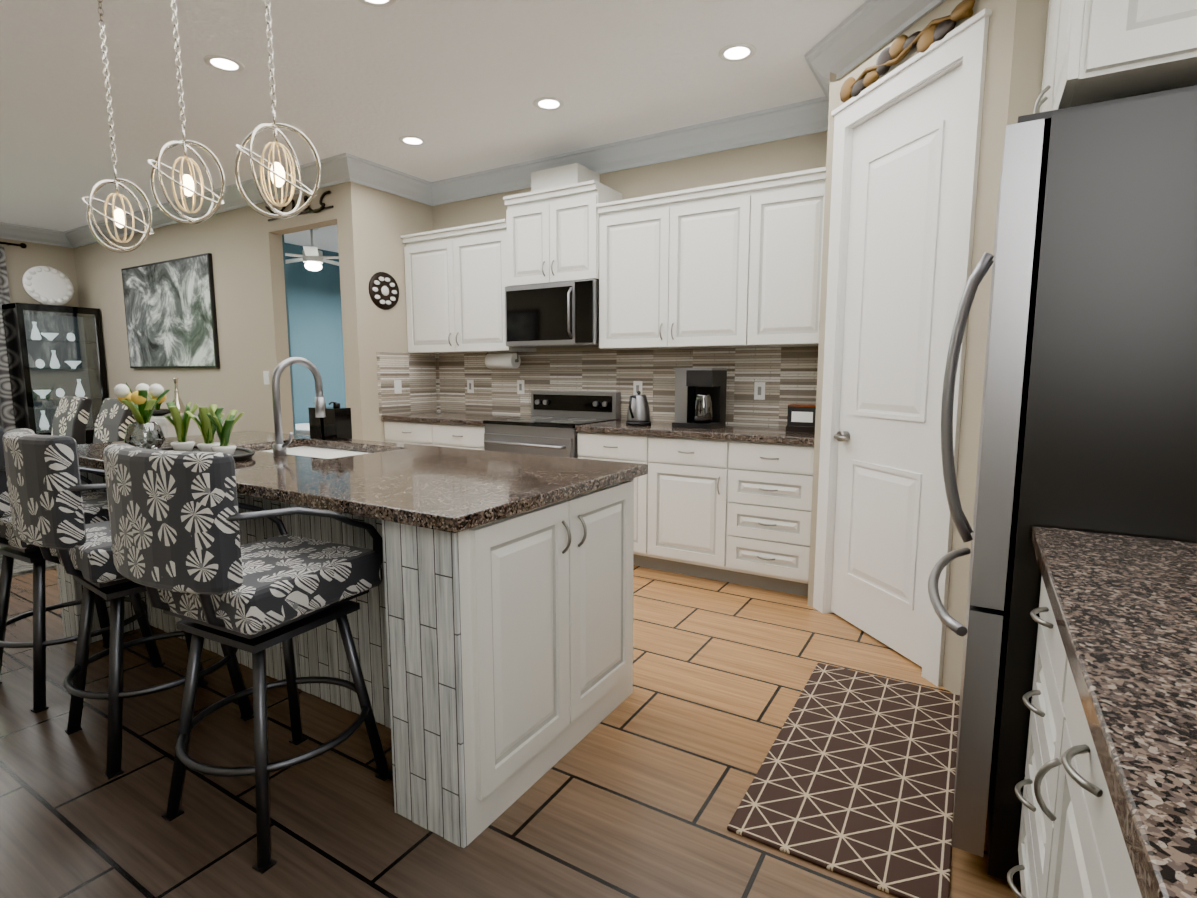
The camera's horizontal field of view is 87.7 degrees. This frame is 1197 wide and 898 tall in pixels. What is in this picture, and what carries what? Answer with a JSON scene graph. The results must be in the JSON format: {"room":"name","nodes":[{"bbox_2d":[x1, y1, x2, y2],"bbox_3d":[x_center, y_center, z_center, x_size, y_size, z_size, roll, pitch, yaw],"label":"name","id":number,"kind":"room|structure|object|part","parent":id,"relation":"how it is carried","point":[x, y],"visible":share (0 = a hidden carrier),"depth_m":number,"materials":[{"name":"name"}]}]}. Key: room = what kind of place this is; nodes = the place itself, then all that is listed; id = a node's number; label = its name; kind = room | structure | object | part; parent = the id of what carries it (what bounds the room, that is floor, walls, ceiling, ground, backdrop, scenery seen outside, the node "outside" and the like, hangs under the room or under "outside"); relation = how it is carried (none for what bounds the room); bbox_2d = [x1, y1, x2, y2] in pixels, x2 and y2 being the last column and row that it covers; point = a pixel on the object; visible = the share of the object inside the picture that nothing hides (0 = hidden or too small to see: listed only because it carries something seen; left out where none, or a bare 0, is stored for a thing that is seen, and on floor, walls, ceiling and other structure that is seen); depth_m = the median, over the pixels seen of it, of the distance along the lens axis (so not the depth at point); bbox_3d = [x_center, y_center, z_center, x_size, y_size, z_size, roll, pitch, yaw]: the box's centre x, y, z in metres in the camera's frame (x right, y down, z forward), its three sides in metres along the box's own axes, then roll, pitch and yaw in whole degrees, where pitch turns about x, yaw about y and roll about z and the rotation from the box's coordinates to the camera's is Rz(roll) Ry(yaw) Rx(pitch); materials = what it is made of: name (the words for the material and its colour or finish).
{"room":"kitchen","nodes":[
{"label":"kitchen","id":0,"kind":"room"},
{"bbox_2d":[0,238,78,306],"bbox_3d":[-7.086,-0.891,5.947,0.150,2.850,3.770,4,8,31],"label":"wall","id":1,"kind":"structure","parent":0,"point":[20,261],"depth_m":6.95,"materials":[{"name":"beige paint"}]},
{"bbox_2d":[0,241,26,247],"bbox_3d":[-6.981,-2.087,5.718,0.112,0.060,2.660,4,8,31],"label":"curtain rod","id":2,"kind":"object","parent":1,"relation":"attached to","point":[22,245],"visible":1,"depth_m":6.75,"materials":[{"name":"brown metal"}]},
{"bbox_2d":[0,245,15,430],"bbox_3d":[-6.507,-0.866,6.604,0.070,2.600,0.540,4,8,31],"label":"curtain","id":3,"kind":"object","parent":2,"relation":"hanging from","point":[7,420],"visible":0.4,"depth_m":6.74,"materials":[{"name":"fabric"}]},
{"bbox_2d":[74,185,336,433],"bbox_3d":[-4.037,-0.926,6.233,4.770,2.850,0.120,4,8,31],"label":"wall","id":4,"kind":"structure","parent":0,"point":[243,246],"depth_m":5.73,"materials":[{"name":"beige paint"}]},
{"bbox_2d":[121,253,219,367],"bbox_3d":[-4.335,-1.344,6.269,1.730,1.050,0.037,4,8,31],"label":"picture","id":5,"kind":"object","parent":4,"relation":"attached to","point":[170,313],"visible":1,"depth_m":6.18,"materials":[{"name":"black"}]},
{"bbox_2d":[263,371,269,384],"bbox_3d":[-2.945,-0.632,5.527,0.080,0.120,0.007,4,8,31],"label":"switch plate","id":6,"kind":"object","parent":4,"relation":"attached to","point":[266,377],"depth_m":5.52,"materials":[{"name":"white plastic"}]},
{"bbox_2d":[265,191,333,220],"bbox_3d":[-2.433,-1.958,5.040,0.871,0.149,0.021,4,8,31],"label":"sign","id":7,"kind":"object","parent":4,"relation":"attached to","point":[322,207],"visible":0.67,"depth_m":4.96,"materials":[{"name":"brown metal"}]},
{"bbox_2d":[0,0,944,247],"bbox_3d":[-2.556,-1.956,3.560,9.920,0.150,4.330,4,8,31],"label":"crown molding","id":8,"kind":"structure","parent":4,"relation":"attached to","point":[862,33],"depth_m":4.37,"materials":[{"name":"white paint"}]},
{"bbox_2d":[282,235,297,433],"bbox_3d":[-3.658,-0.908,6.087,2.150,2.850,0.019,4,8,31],"label":"wall","id":9,"kind":"structure","parent":0,"point":[286,246],"depth_m":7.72,"materials":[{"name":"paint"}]},
{"bbox_2d":[290,244,345,423],"bbox_3d":[-3.675,-1.179,8.284,0.150,2.850,3.790,4,8,31],"label":"wall","id":10,"kind":"structure","parent":0,"point":[314,317],"depth_m":8.12,"materials":[{"name":"blue paint"}]},
{"bbox_2d":[335,181,433,441],"bbox_3d":[-1.697,-0.814,5.327,0.180,2.850,0.980,4,8,31],"label":"wall","id":11,"kind":"structure","parent":0,"point":[374,225],"depth_m":4.95,"materials":[{"name":"beige paint"}]},
{"bbox_2d":[369,272,398,309],"bbox_3d":[-1.722,-1.276,5.026,0.024,0.300,0.300,4,8,31],"label":"wall art","id":12,"kind":"object","parent":11,"relation":"attached to","point":[383,291],"visible":1,"depth_m":5.01,"materials":[{"name":"brown metal"}]},
{"bbox_2d":[376,352,438,414],"bbox_3d":[-1.613,-0.561,5.314,0.008,0.509,0.651,4,8,31],"label":"tile backsplash","id":13,"kind":"structure","parent":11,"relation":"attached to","point":[416,374],"depth_m":5.29,"materials":[{"name":"tile"}]},
{"bbox_2d":[394,380,401,393],"bbox_3d":[-1.674,-0.520,5.202,0.007,0.115,0.070,4,8,31],"label":"switch plate","id":14,"kind":"object","parent":13,"relation":"attached to","point":[397,386],"depth_m":5.20,"materials":[{"name":"white plastic"}]},
{"bbox_2d":[0,0,866,252],"bbox_3d":[-1.759,-2.242,4.852,10.220,0.100,7.710,4,8,31],"label":"ceiling","id":15,"kind":"structure","parent":0,"point":[459,86],"depth_m":3.41,"materials":[{"name":"white paint"}]},
{"bbox_2d":[81,0,154,252],"bbox_3d":[-2.039,-1.373,2.605,0.276,1.071,0.257,4,8,31],"label":"pendant light","id":16,"kind":"object","parent":15,"relation":"hanging from","point":[119,217],"visible":1,"depth_m":2.63,"materials":[{"name":"silver metal"}]},
{"bbox_2d":[148,0,224,223],"bbox_3d":[-1.552,-1.362,2.309,0.276,1.021,0.257,4,8,31],"label":"pendant light","id":17,"kind":"object","parent":15,"relation":"hanging from","point":[187,183],"visible":1,"depth_m":2.34,"materials":[{"name":"silver metal"}]},
{"bbox_2d":[203,55,244,72],"bbox_3d":[-1.930,-1.986,3.216,0.184,0.006,0.184,4,8,31],"label":"recessed light","id":18,"kind":"object","parent":15,"relation":"in","point":[229,64],"visible":1,"depth_m":3.21,"materials":[{"name":"white glass"}]},
{"bbox_2d":[235,0,320,218],"bbox_3d":[-1.064,-1.301,2.019,0.276,1.071,0.257,4,8,31],"label":"pendant light","id":19,"kind":"object","parent":15,"relation":"hanging from","point":[277,172],"visible":1,"depth_m":2.05,"materials":[{"name":"silver metal"}]},
{"bbox_2d":[285,228,338,270],"bbox_3d":[-3.130,-2.180,6.764,1.238,0.489,1.295,4,8,31],"label":"ceiling fan","id":20,"kind":"object","parent":15,"relation":"hanging from","point":[312,258],"visible":0.79,"depth_m":6.70,"materials":[{"name":"white metal"}]},
{"bbox_2d":[358,0,395,6],"bbox_3d":[-0.946,-1.913,2.625,0.184,0.006,0.184,4,8,31],"label":"recessed light","id":21,"kind":"object","parent":15,"relation":"in","point":[384,4],"visible":1,"depth_m":2.68,"materials":[{"name":"white"}]},
{"bbox_2d":[399,136,425,145],"bbox_3d":[-1.278,-2.118,4.286,0.184,0.006,0.184,4,8,31],"label":"recessed light","id":22,"kind":"object","parent":15,"relation":"in","point":[413,140],"visible":1,"depth_m":4.28,"materials":[{"name":"white glass"}]},
{"bbox_2d":[533,97,563,110],"bbox_3d":[-0.294,-2.045,3.695,0.184,0.006,0.184,4,8,31],"label":"recessed light","id":23,"kind":"object","parent":15,"relation":"in","point":[545,103],"visible":1,"depth_m":3.69,"materials":[{"name":"white"}]},
{"bbox_2d":[718,43,755,61],"bbox_3d":[0.690,-1.972,3.104,0.184,0.006,0.184,4,8,31],"label":"recessed light","id":24,"kind":"object","parent":15,"relation":"in","point":[736,52],"visible":1,"depth_m":3.10,"materials":[{"name":"white"}]},
{"bbox_2d":[0,565,1021,897],"bbox_3d":[-1.759,0.686,5.214,10.220,0.100,7.710,4,8,31],"label":"floor","id":25,"kind":"structure","parent":0,"point":[640,791],"depth_m":1.91,"materials":[{"name":"tile"}]},
{"bbox_2d":[0,554,56,576],"bbox_3d":[-5.047,0.677,4.788,3.338,0.021,2.664,5,9,35],"label":"shag rug","id":26,"kind":"object","parent":25,"relation":"on","point":[20,567],"depth_m":4.03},
{"bbox_2d":[93,398,134,442],"bbox_3d":[-4.251,0.100,5.195,0.490,1.018,0.620,4,8,31],"label":"dining chair","id":27,"kind":"object","parent":26,"relation":"on","point":[115,418],"visible":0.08,"depth_m":5.27,"materials":[{"name":"grey fabric"}]},
{"bbox_2d":[2,266,107,443],"bbox_3d":[-5.984,-0.794,6.918,0.410,2.420,0.720,4,8,31],"label":"display cabinet","id":28,"kind":"object","parent":25,"relation":"on","point":[55,352],"visible":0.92,"depth_m":6.85,"materials":[{"name":"black wood"}]},
{"bbox_3d":[-6.020,-1.779,6.818,0.169,0.438,0.440,4,8,31],"label":"plate","id":29,"kind":"part","parent":28,"relation":"part of","materials":[{"name":"white ceramic"}]},
{"bbox_2d":[51,396,91,444],"bbox_3d":[-5.021,0.043,5.657,0.490,1.018,0.620,4,8,31],"label":"dining chair","id":30,"kind":"object","parent":25,"relation":"on","point":[70,417],"visible":0.29,"depth_m":5.70,"materials":[{"name":"grey fabric"}]},
{"bbox_2d":[0,426,164,712],"bbox_3d":[-2.222,0.420,2.541,0.583,1.088,0.585,4,8,31],"label":"bar stool","id":31,"kind":"object","parent":25,"relation":"on","point":[95,507],"visible":0.56,"depth_m":2.40,"materials":[{"name":"grey metal"}]},
{"bbox_3d":[-2.224,0.112,2.492,0.478,0.463,0.565,4,8,31],"label":"seat","id":32,"kind":"part","parent":31,"relation":"part of","materials":[{"name":"fabric"}]},
{"bbox_2d":[2,428,253,778],"bbox_3d":[-1.608,0.466,2.171,0.585,1.088,0.586,4,8,31],"label":"bar stool","id":33,"kind":"object","parent":25,"relation":"on","point":[46,488],"visible":0.73,"depth_m":1.93,"materials":[{"name":"black fabric"}]},
{"bbox_3d":[-1.614,0.157,2.129,0.493,0.463,0.572,4,8,31],"label":"seat","id":34,"kind":"part","parent":33,"relation":"part of","materials":[{"name":"fabric"}]},
{"bbox_2d":[135,414,201,437],"bbox_3d":[-4.450,0.082,6.273,1.350,0.840,0.428,4,8,31],"label":"sideboard","id":35,"kind":"object","parent":25,"relation":"on","point":[167,426],"visible":0.04,"depth_m":5.81,"materials":[{"name":"white"}]},
{"bbox_2d":[152,403,170,415],"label":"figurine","id":36,"kind":"object","parent":35,"relation":"on","point":[157,411],"depth_m":6.11,"materials":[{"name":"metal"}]},
{"bbox_2d":[172,378,184,416],"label":"vase","id":37,"kind":"object","parent":35,"relation":"on","point":[177,401],"depth_m":5.95,"materials":[{"name":"silver metal"}]},
{"bbox_2d":[103,443,392,873],"bbox_3d":[-0.972,0.513,1.790,0.584,1.088,0.586,4,8,31],"label":"bar stool","id":38,"kind":"object","parent":25,"relation":"on","point":[179,550],"visible":0.98,"depth_m":1.61,"materials":[{"name":"black fabric"}]},
{"bbox_3d":[-0.974,0.204,1.743,0.486,0.463,0.569,4,8,31],"label":"seat","id":39,"kind":"part","parent":38,"relation":"part of","materials":[{"name":"fabric"}]},
{"bbox_2d":[295,423,309,435],"bbox_3d":[-3.040,-0.039,8.149,1.180,0.620,2.100,4,8,31],"label":"bed","id":40,"kind":"object","parent":25,"relation":"on","point":[302,429],"depth_m":7.16,"materials":[{"name":"white fabric"}]},
{"bbox_2d":[56,446,633,848],"bbox_3d":[-1.187,0.505,2.682,2.636,0.879,0.980,4,8,31],"label":"kitchen island","id":41,"kind":"object","parent":25,"relation":"on","point":[496,659],"visible":0.62,"depth_m":1.83,"materials":[{"name":"white wood"}]},
{"bbox_2d":[77,431,647,532],"bbox_3d":[-1.217,0.047,2.632,2.660,0.039,1.040,4,8,31],"label":"island countertop","id":42,"kind":"structure","parent":41,"relation":"on","point":[450,489],"depth_m":2.08,"materials":[{"name":"stone"}]},
{"bbox_2d":[112,383,169,449],"bbox_3d":[-1.996,-0.137,2.734,0.237,0.300,0.202,4,8,31],"label":"flowers","id":43,"kind":"object","parent":42,"relation":"on","point":[142,431],"visible":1,"depth_m":2.69,"materials":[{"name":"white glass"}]},
{"bbox_2d":[156,402,254,461],"bbox_3d":[-1.631,-0.078,2.569,0.546,0.222,0.286,4,8,31],"label":"tray","id":44,"kind":"object","parent":42,"relation":"on","point":[209,423],"visible":0.88,"depth_m":2.56,"materials":[{"name":"black"}]},
{"bbox_2d":[271,357,324,455],"bbox_3d":[-1.264,-0.186,2.670,0.122,0.414,0.246,4,8,31],"label":"faucet","id":45,"kind":"object","parent":42,"relation":"on","point":[279,447],"visible":1,"depth_m":2.61,"materials":[{"name":"silver metal"}]},
{"bbox_2d":[308,403,320,438],"bbox_3d":[-1.458,-0.156,3.295,0.100,0.199,0.096,4,8,31],"label":"jar","id":46,"kind":"object","parent":42,"relation":"on","point":[314,422],"depth_m":3.26,"materials":[{"name":"black"}]},
{"bbox_2d":[320,402,351,440],"bbox_3d":[-1.355,-0.148,3.234,0.100,0.199,0.096,4,8,31],"label":"jar","id":47,"kind":"object","parent":42,"relation":"on","point":[334,424],"depth_m":3.20,"materials":[{"name":"black"}]},
{"bbox_2d":[483,391,620,457],"bbox_3d":[-0.352,0.148,4.594,0.778,1.120,0.709,4,8,31],"label":"range","id":48,"kind":"object","parent":25,"relation":"on","point":[546,427],"visible":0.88,"depth_m":4.47,"materials":[{"name":"silver metal"}]},
{"bbox_2d":[384,420,813,596],"bbox_3d":[-0.148,0.277,4.528,3.421,0.880,0.653,4,8,31],"label":"base cabinet","id":49,"kind":"object","parent":25,"relation":"on","point":[735,512],"visible":0.65,"depth_m":3.71,"materials":[{"name":"white wood"}]},
{"bbox_2d":[381,411,814,444],"bbox_3d":[-0.145,-0.181,4.477,3.421,0.039,0.641,4,8,31],"label":"countertop","id":50,"kind":"structure","parent":49,"relation":"on","point":[759,433],"depth_m":3.94,"materials":[{"name":"stone"}]},
{"bbox_2d":[626,391,650,424],"bbox_3d":[0.258,-0.275,4.153,0.170,0.226,0.223,4,8,31],"label":"kettle","id":51,"kind":"object","parent":50,"relation":"on","point":[638,412],"visible":1,"depth_m":4.11,"materials":[{"name":"silver metal"}]},
{"bbox_2d":[672,368,726,428],"bbox_3d":[0.642,-0.330,3.986,0.260,0.375,0.296,4,8,31],"label":"coffee maker","id":52,"kind":"object","parent":50,"relation":"on","point":[700,398],"visible":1,"depth_m":3.95,"materials":[{"name":"black plastic"}]},
{"bbox_2d":[786,404,815,432],"bbox_3d":[1.216,-0.182,3.676,0.180,0.158,0.140,4,8,31],"label":"gadget","id":53,"kind":"object","parent":50,"relation":"on","point":[800,417],"visible":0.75,"depth_m":3.62,"materials":[{"name":"black plastic"}]},
{"bbox_2d":[727,663,959,897],"bbox_3d":[0.889,1.015,2.092,0.540,0.012,1.160,4,8,31],"label":"rug","id":54,"kind":"object","parent":25,"relation":"on","point":[854,779],"visible":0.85,"depth_m":1.91,"materials":[{"name":"brown fabric"}]},
{"bbox_2d":[1007,577,1058,897],"bbox_3d":[1.152,0.705,1.064,0.664,0.880,0.564,4,8,31],"label":"base cabinet","id":55,"kind":"object","parent":25,"relation":"on","point":[1040,705],"depth_m":1.30,"materials":[{"name":"white wood"}]},
{"bbox_2d":[1031,526,1196,897],"bbox_3d":[0.781,0.320,0.421,0.688,0.039,1.968,4,8,31],"label":"countertop","id":56,"kind":"structure","parent":55,"relation":"on","point":[1124,608],"depth_m":0.73,"materials":[{"name":"stone"}]},
{"bbox_2d":[928,85,1196,885],"bbox_3d":[1.427,0.144,1.706,0.893,1.835,0.905,4,8,31],"label":"refrigerator","id":57,"kind":"object","parent":25,"relation":"on","point":[1088,422],"visible":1,"depth_m":1.37,"materials":[{"name":"black"}]},
{"bbox_2d":[1031,632,1121,897],"bbox_3d":[0.868,0.763,0.597,0.664,0.880,0.664,4,8,31],"label":"base cabinet","id":58,"kind":"object","parent":25,"relation":"on","point":[1071,844],"depth_m":0.90,"materials":[{"name":"white wood"}]},
{"bbox_2d":[1115,833,1141,897],"bbox_3d":[0.523,0.832,0.032,0.664,0.880,0.922,4,8,31],"label":"base cabinet","id":59,"kind":"object","parent":25,"relation":"on","point":[1126,885],"depth_m":0.60,"materials":[{"name":"white wood"}]},
{"bbox_2d":[432,131,827,426],"bbox_3d":[0.721,-0.694,4.356,4.970,2.850,0.150,4,8,31],"label":"wall","id":60,"kind":"structure","parent":0,"point":[798,153],"depth_m":4.19,"materials":[{"name":"beige paint"}]},
{"bbox_2d":[401,219,535,353],"bbox_3d":[-1.058,-1.260,5.080,1.102,0.935,0.336,4,8,31],"label":"upper cabinet","id":61,"kind":"object","parent":60,"relation":"attached to","point":[455,277],"depth_m":4.92,"materials":[{"name":"white wood"}]},
{"bbox_2d":[485,352,520,368],"bbox_3d":[-0.766,-0.708,4.973,0.321,0.130,0.120,4,8,31],"label":"paper towel holder","id":62,"kind":"object","parent":61,"relation":"attached to","point":[501,360],"visible":1,"depth_m":4.92,"materials":[{"name":"white paper"}]},
{"bbox_2d":[503,183,624,286],"bbox_3d":[-0.254,-1.506,4.548,0.780,0.615,0.356,4,8,31],"label":"upper cabinet","id":63,"kind":"object","parent":60,"relation":"attached to","point":[551,236],"depth_m":4.38,"materials":[{"name":"white wood"}]},
{"bbox_2d":[505,279,598,347],"bbox_3d":[-0.276,-0.978,4.577,0.770,0.439,0.440,4,8,31],"label":"microwave","id":64,"kind":"object","parent":63,"relation":"attached to","point":[555,314],"visible":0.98,"depth_m":4.40,"materials":[{"name":"silver metal"}]},
{"bbox_2d":[529,163,599,194],"bbox_3d":[-0.240,-1.916,4.523,0.400,0.162,0.296,4,8,31],"label":"vent cover","id":65,"kind":"object","parent":60,"relation":"attached to","point":[566,175],"depth_m":4.38,"materials":[{"name":"white wood"}]},
{"bbox_2d":[437,346,817,425],"bbox_3d":[0.021,-0.487,4.715,3.421,0.509,0.008,4,8,31],"label":"tile backsplash","id":66,"kind":"structure","parent":60,"relation":"attached to","point":[787,375],"depth_m":4.53,"materials":[{"name":"tile"}]},
{"bbox_2d":[467,380,473,392],"bbox_3d":[-1.108,-0.542,5.387,0.070,0.115,0.008,4,8,31],"label":"electrical outlet plate","id":67,"kind":"object","parent":66,"relation":"attached to","point":[470,383],"depth_m":5.38,"materials":[{"name":"white plastic"}]},
{"bbox_2d":[517,380,524,393],"bbox_3d":[-0.637,-0.507,5.105,0.070,0.115,0.008,4,8,31],"label":"electrical outlet plate","id":68,"kind":"object","parent":66,"relation":"attached to","point":[520,383],"depth_m":5.10,"materials":[{"name":"white plastic"}]},
{"bbox_2d":[633,381,641,394],"bbox_3d":[0.287,-0.439,4.550,0.070,0.115,0.008,4,8,31],"label":"electrical outlet plate","id":69,"kind":"object","parent":66,"relation":"attached to","point":[637,385],"depth_m":4.55,"materials":[{"name":"white plastic"}]},
{"bbox_2d":[754,382,764,399],"bbox_3d":[1.057,-0.381,4.088,0.070,0.115,0.008,4,8,31],"label":"electrical outlet plate","id":70,"kind":"object","parent":66,"relation":"attached to","point":[759,390],"depth_m":4.09,"materials":[{"name":"white plastic"}]},
{"bbox_2d":[597,183,740,349],"bbox_3d":[0.562,-1.139,4.107,1.109,0.935,0.336,4,8,31],"label":"upper cabinet","id":71,"kind":"object","parent":60,"relation":"attached to","point":[736,264],"depth_m":3.98,"materials":[{"name":"white wood"}]},
{"bbox_2d":[733,167,825,347],"bbox_3d":[1.159,-1.095,3.748,0.538,0.935,0.336,4,8,31],"label":"upper cabinet","id":72,"kind":"object","parent":60,"relation":"attached to","point":[777,289],"depth_m":3.62,"materials":[{"name":"white wood"}]},
{"bbox_2d":[807,72,839,606],"bbox_3d":[1.369,-0.587,3.492,0.120,2.850,0.670,4,8,31],"label":"wall","id":73,"kind":"structure","parent":0,"point":[834,94],"depth_m":3.22,"materials":[{"name":"beige paint"}]},
{"bbox_2d":[839,0,1015,694],"bbox_3d":[1.363,-0.496,2.749,0.120,2.850,1.131,-2,7,-14],"label":"wall","id":74,"kind":"structure","parent":0,"point":[998,69],"depth_m":2.32,"materials":[{"name":"beige paint"}]},
{"bbox_2d":[830,65,961,666],"bbox_3d":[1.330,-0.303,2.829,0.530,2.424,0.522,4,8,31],"label":"pantry door","id":75,"kind":"structure","parent":74,"relation":"in","point":[904,153],"depth_m":2.78,"materials":[{"name":"white wood"}]},
{"bbox_2d":[813,8,991,686],"bbox_3d":[1.335,-0.354,2.821,0.150,2.550,0.910,-2,7,-14],"label":"door frame","id":76,"kind":"structure","parent":74,"relation":"attached to","point":[964,44],"depth_m":2.55,"materials":[{"name":"white wood"}]},
{"bbox_2d":[840,0,974,102],"bbox_3d":[1.270,-1.670,2.643,0.030,0.147,0.800,-2,7,-14],"label":"ornament","id":77,"kind":"object","parent":74,"relation":"attached to","point":[899,49],"visible":0.98,"depth_m":2.59,"materials":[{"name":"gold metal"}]},
{"bbox_2d":[1007,0,1048,124],"bbox_3d":[1.766,-0.411,2.064,0.790,2.850,0.120,4,8,31],"label":"wall","id":78,"kind":"structure","parent":0,"point":[1028,50],"depth_m":2.08,"materials":[{"name":"beige paint"}]},
{"bbox_3d":[1.791,-0.305,1.202,0.150,2.850,4.480,4,8,31],"label":"wall","id":79,"kind":"structure","parent":0,"visible":0},
{"bbox_2d":[1033,0,1196,113],"bbox_3d":[1.504,-1.198,1.482,0.732,0.805,0.965,4,8,31],"label":"upper cabinet","id":80,"kind":"object","parent":79,"relation":"attached to","point":[1096,51],"visible":0.54,"depth_m":1.27,"materials":[{"name":"white wood"}]}
]}

